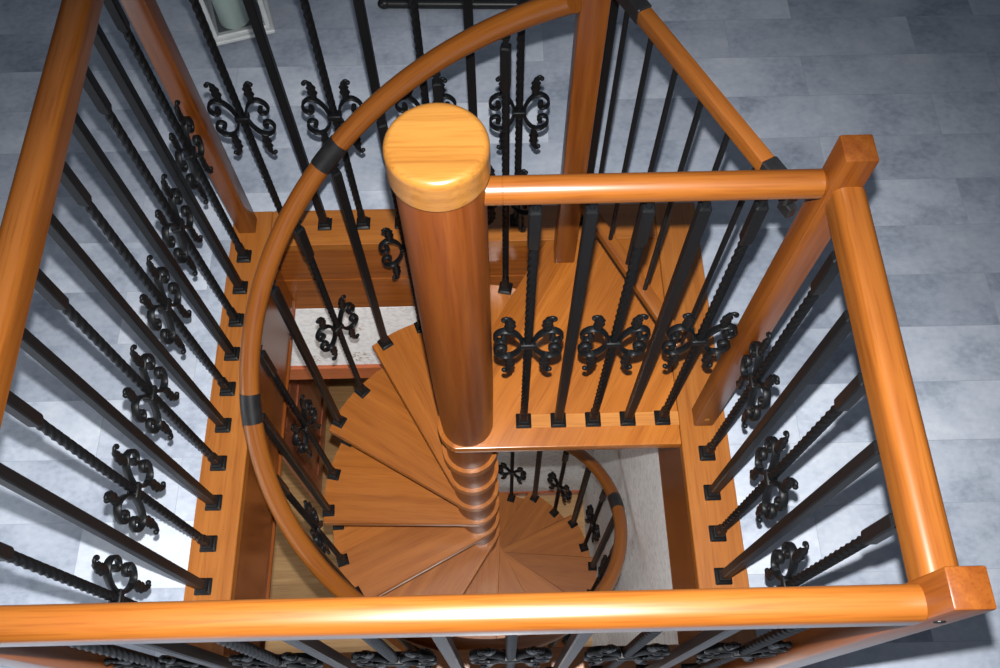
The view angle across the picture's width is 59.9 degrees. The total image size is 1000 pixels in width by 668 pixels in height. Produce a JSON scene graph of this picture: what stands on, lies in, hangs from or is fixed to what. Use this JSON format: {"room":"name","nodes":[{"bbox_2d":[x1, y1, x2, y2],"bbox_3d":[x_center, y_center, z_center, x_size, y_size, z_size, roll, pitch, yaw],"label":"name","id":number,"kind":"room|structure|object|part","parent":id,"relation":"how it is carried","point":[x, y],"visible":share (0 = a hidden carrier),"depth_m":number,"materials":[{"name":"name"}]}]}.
{"room":"spiral staircase landing","nodes":[
{"label":"spiral staircase landing","id":0,"kind":"room"},
{"bbox_2d":[265,378,591,653],"bbox_3d":[-0.096,0.332,5.435,8.000,0.100,8.000,-1,64,0],"label":"floor","id":1,"kind":"structure","parent":0,"point":[290,578],"depth_m":4.95,"materials":[{"name":"laminate"}]},
{"bbox_2d":[239,0,680,650],"bbox_3d":[-0.076,0.582,3.047,1.114,3.980,1.114,-1,64,0],"label":"spiral staircase","id":2,"kind":"structure","parent":1,"relation":"on","point":[413,503],"depth_m":2.40,"materials":[{"name":"brown wood"}]},
{"bbox_2d":[553,0,610,262],"bbox_3d":[0.184,-0.482,2.024,0.058,1.144,0.058,-1,64,0],"label":"newel post","id":3,"kind":"object","parent":2,"relation":"on","point":[591,23],"visible":1,"depth_m":1.92,"materials":[{"name":"brown wood"}]},
{"bbox_2d":[579,0,797,347],"bbox_3d":[0.342,-0.289,1.835,0.034,0.755,0.592,-26,67,-12],"label":"railing","id":4,"kind":"object","parent":3,"relation":"attached to","point":[736,129],"visible":0.73,"depth_m":1.58,"materials":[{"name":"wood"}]},
{"bbox_3d":[0.329,-0.156,2.176,0.034,0.025,0.462,-26,67,-12],"label":"rail","id":5,"kind":"part","parent":4,"relation":"part of","materials":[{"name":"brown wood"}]},
{"bbox_3d":[0.351,-0.429,1.503,0.027,0.030,0.396,-26,67,-12],"label":"rail","id":6,"kind":"part","parent":4,"relation":"part of","materials":[{"name":"brown wood"}]},
{"bbox_2d":[485,169,827,428],"bbox_3d":[0.244,-0.006,1.830,0.536,1.077,0.047,-1,64,0],"label":"guard","id":7,"kind":"object","parent":2,"relation":"on","point":[761,186],"visible":0.99,"depth_m":1.55,"materials":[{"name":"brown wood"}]},
{"bbox_3d":[0.241,-0.231,1.367,0.536,0.047,0.047,-1,64,0],"label":"handrail","id":8,"kind":"part","parent":7,"relation":"part of","materials":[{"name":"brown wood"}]},
{"bbox_2d":[291,306,594,491],"bbox_3d":[-1.053,0.376,3.994,3.270,2.465,0.114,-1,64,0],"label":"wall","id":9,"kind":"structure","parent":0,"point":[395,319],"depth_m":3.26,"materials":[{"name":"paint"}]},
{"bbox_2d":[228,268,295,654],"bbox_3d":[-0.677,0.338,2.487,0.026,0.321,1.144,-1,64,0],"label":"stairwell fascia board","id":10,"kind":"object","parent":9,"relation":"attached to","point":[255,562],"depth_m":2.48,"materials":[{"name":"brown wood"}]},
{"bbox_2d":[282,379,328,502],"bbox_3d":[-1.071,0.226,4.400,0.043,1.845,0.790,-1,64,0],"label":"door","id":11,"kind":"structure","parent":9,"relation":"in","point":[313,466],"depth_m":4.81,"materials":[{"name":"brown wood"}]},
{"bbox_2d":[289,364,382,379],"bbox_3d":[-0.970,0.550,4.215,1.670,1.915,0.016,-1,64,0],"label":"trim","id":12,"kind":"structure","parent":9,"relation":"attached to","point":[364,370],"depth_m":3.38,"materials":[{"name":"brown wood"}]},
{"bbox_2d":[278,246,541,308],"bbox_3d":[-0.107,-0.185,2.770,1.191,0.380,0.018,-1,64,0],"label":"trim","id":13,"kind":"structure","parent":9,"relation":"attached to","point":[339,270],"depth_m":2.75,"materials":[{"name":"brown wood"}]},
{"bbox_2d":[499,490,578,495],"bbox_3d":[0.177,0.930,5.055,0.614,0.060,0.012,-1,64,0],"label":"baseboard","id":14,"kind":"structure","parent":9,"relation":"attached to","point":[574,492],"depth_m":5.03,"materials":[{"name":"brown wood"}]},
{"bbox_2d":[0,0,999,667],"bbox_3d":[-0.109,-0.845,3.008,8.000,0.294,8.000,-1,64,0],"label":"floor","id":15,"kind":"structure","parent":0,"point":[920,77],"depth_m":2.63,"materials":[{"name":"grey tile"}]},
{"bbox_2d":[183,211,272,655],"bbox_3d":[-0.726,0.261,2.325,0.115,0.035,1.385,-1,64,0],"label":"trim","id":16,"kind":"structure","parent":15,"relation":"attached to","point":[221,565],"depth_m":2.26,"materials":[{"name":"brown wood"}]},
{"bbox_2d":[0,646,113,667],"bbox_3d":[-0.726,0.574,1.518,0.051,1.144,0.053,-1,64,0],"label":"newel post","id":17,"kind":"object","parent":16,"relation":"on","point":[34,656],"visible":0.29,"depth_m":1.35,"materials":[{"name":"brown wood"}]},
{"bbox_2d":[0,0,251,602],"bbox_3d":[-0.736,0.015,1.825,0.052,1.081,1.221,-1,64,0],"label":"balustrade","id":18,"kind":"object","parent":16,"relation":"on","point":[28,216],"visible":0.93,"depth_m":1.65,"materials":[{"name":"black metal"}]},
{"bbox_3d":[-0.739,-0.209,1.363,0.052,0.055,1.221,-1,64,0],"label":"handrail","id":19,"kind":"part","parent":18,"relation":"part of","materials":[{"name":"brown wood"}]},
{"bbox_2d":[120,0,256,232],"bbox_3d":[-0.755,-0.571,2.073,0.051,1.144,0.051,-1,64,0],"label":"newel post","id":20,"kind":"object","parent":16,"relation":"on","point":[146,17],"visible":1,"depth_m":2.05,"materials":[{"name":"brown wood"}]},
{"bbox_2d":[199,0,275,45],"bbox_3d":[-0.880,-1.164,2.724,0.222,0.504,0.222,-16,65,-7],"label":"lantern","id":21,"kind":"object","parent":15,"relation":"on","point":[228,21],"visible":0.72,"depth_m":2.82,"materials":[{"name":"white paint"}]},
{"bbox_3d":[-0.937,-1.042,2.726,0.016,0.285,0.016,-16,65,-7],"label":"corner post","id":22,"kind":"part","parent":21,"relation":"part of","materials":[{"name":"white paint"}]},
{"label":"pane","id":23,"kind":"part","parent":21,"relation":"part of","materials":[{"name":"glass"}]},
{"bbox_3d":[-0.771,-1.089,2.748,0.016,0.285,0.016,-16,65,-7],"label":"corner post","id":24,"kind":"part","parent":21,"relation":"part of","materials":[{"name":"white paint"}]},
{"bbox_2d":[377,0,529,8],"bbox_3d":[-0.120,-1.127,2.961,0.598,0.037,0.037,1,64,1],"label":"metal bar","id":25,"kind":"object","parent":15,"relation":"on","point":[383,4],"visible":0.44,"depth_m":2.95,"materials":[{"name":"black metal"}]},
{"bbox_2d":[225,644,698,667],"bbox_3d":[-0.081,0.815,2.053,1.146,0.035,0.124,-1,64,0],"label":"trim","id":26,"kind":"structure","parent":15,"relation":"attached to","point":[578,662],"depth_m":2.05,"materials":[{"name":"brown wood"}]},
{"bbox_2d":[0,584,927,667],"bbox_3d":[-0.087,0.576,1.549,1.227,1.081,0.048,-1,64,0],"label":"balustrade","id":27,"kind":"object","parent":26,"relation":"on","point":[165,627],"visible":1,"depth_m":1.07,"materials":[{"name":"brown wood"}]},
{"bbox_2d":[271,204,656,250],"bbox_3d":[-0.109,-0.320,2.604,1.146,0.035,0.123,-1,64,0],"label":"trim","id":28,"kind":"structure","parent":15,"relation":"attached to","point":[338,238],"depth_m":2.58,"materials":[{"name":"brown wood"}]},
{"bbox_2d":[189,0,618,230],"bbox_3d":[-0.221,-0.538,2.090,1.016,1.081,0.120,-1,64,0],"label":"balustrade","id":29,"kind":"object","parent":28,"relation":"on","point":[518,110],"visible":0.72,"depth_m":2.09,"materials":[{"name":"black metal"}]},
{"bbox_2d":[655,202,756,667],"bbox_3d":[0.540,0.233,2.332,0.124,0.035,1.385,-1,64,0],"label":"trim","id":30,"kind":"structure","parent":15,"relation":"attached to","point":[707,555],"depth_m":2.28,"materials":[{"name":"brown wood"}]},
{"bbox_2d":[692,134,878,425],"bbox_3d":[0.537,-0.026,1.802,0.051,1.144,0.053,-1,64,0],"label":"newel post","id":31,"kind":"object","parent":30,"relation":"on","point":[852,159],"visible":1,"depth_m":1.58,"materials":[{"name":"brown wood"}]},
{"bbox_2d":[698,187,958,586],"bbox_3d":[0.551,0.273,1.692,0.054,1.081,0.585,-1,64,0],"label":"balustrade","id":32,"kind":"object","parent":30,"relation":"on","point":[919,519],"visible":0.86,"depth_m":1.31,"materials":[{"name":"brown wood"}]},
{"bbox_3d":[0.549,0.049,1.231,0.052,0.055,0.585,-1,64,0],"label":"handrail","id":33,"kind":"part","parent":32,"relation":"part of","materials":[{"name":"brown wood"}]},
{"bbox_2d":[724,565,996,667],"bbox_3d":[0.551,0.546,1.524,0.051,1.144,0.053,-1,64,0],"label":"newel post","id":34,"kind":"object","parent":30,"relation":"on","point":[952,593],"visible":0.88,"depth_m":1.15,"materials":[{"name":"brown wood"}]},
{"bbox_2d":[583,448,677,645],"bbox_3d":[0.567,1.879,3.268,0.106,2.443,3.296,-1,64,0],"label":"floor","id":35,"kind":"structure","parent":0,"point":[635,473],"depth_m":3.10,"materials":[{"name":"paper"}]},
{"bbox_2d":[658,448,700,643],"bbox_3d":[0.492,0.312,2.493,0.019,0.321,1.144,-1,64,0],"label":"trim","id":36,"kind":"structure","parent":35,"relation":"attached to","point":[673,490],"depth_m":2.38,"materials":[{"name":"brown wood"}]}
]}

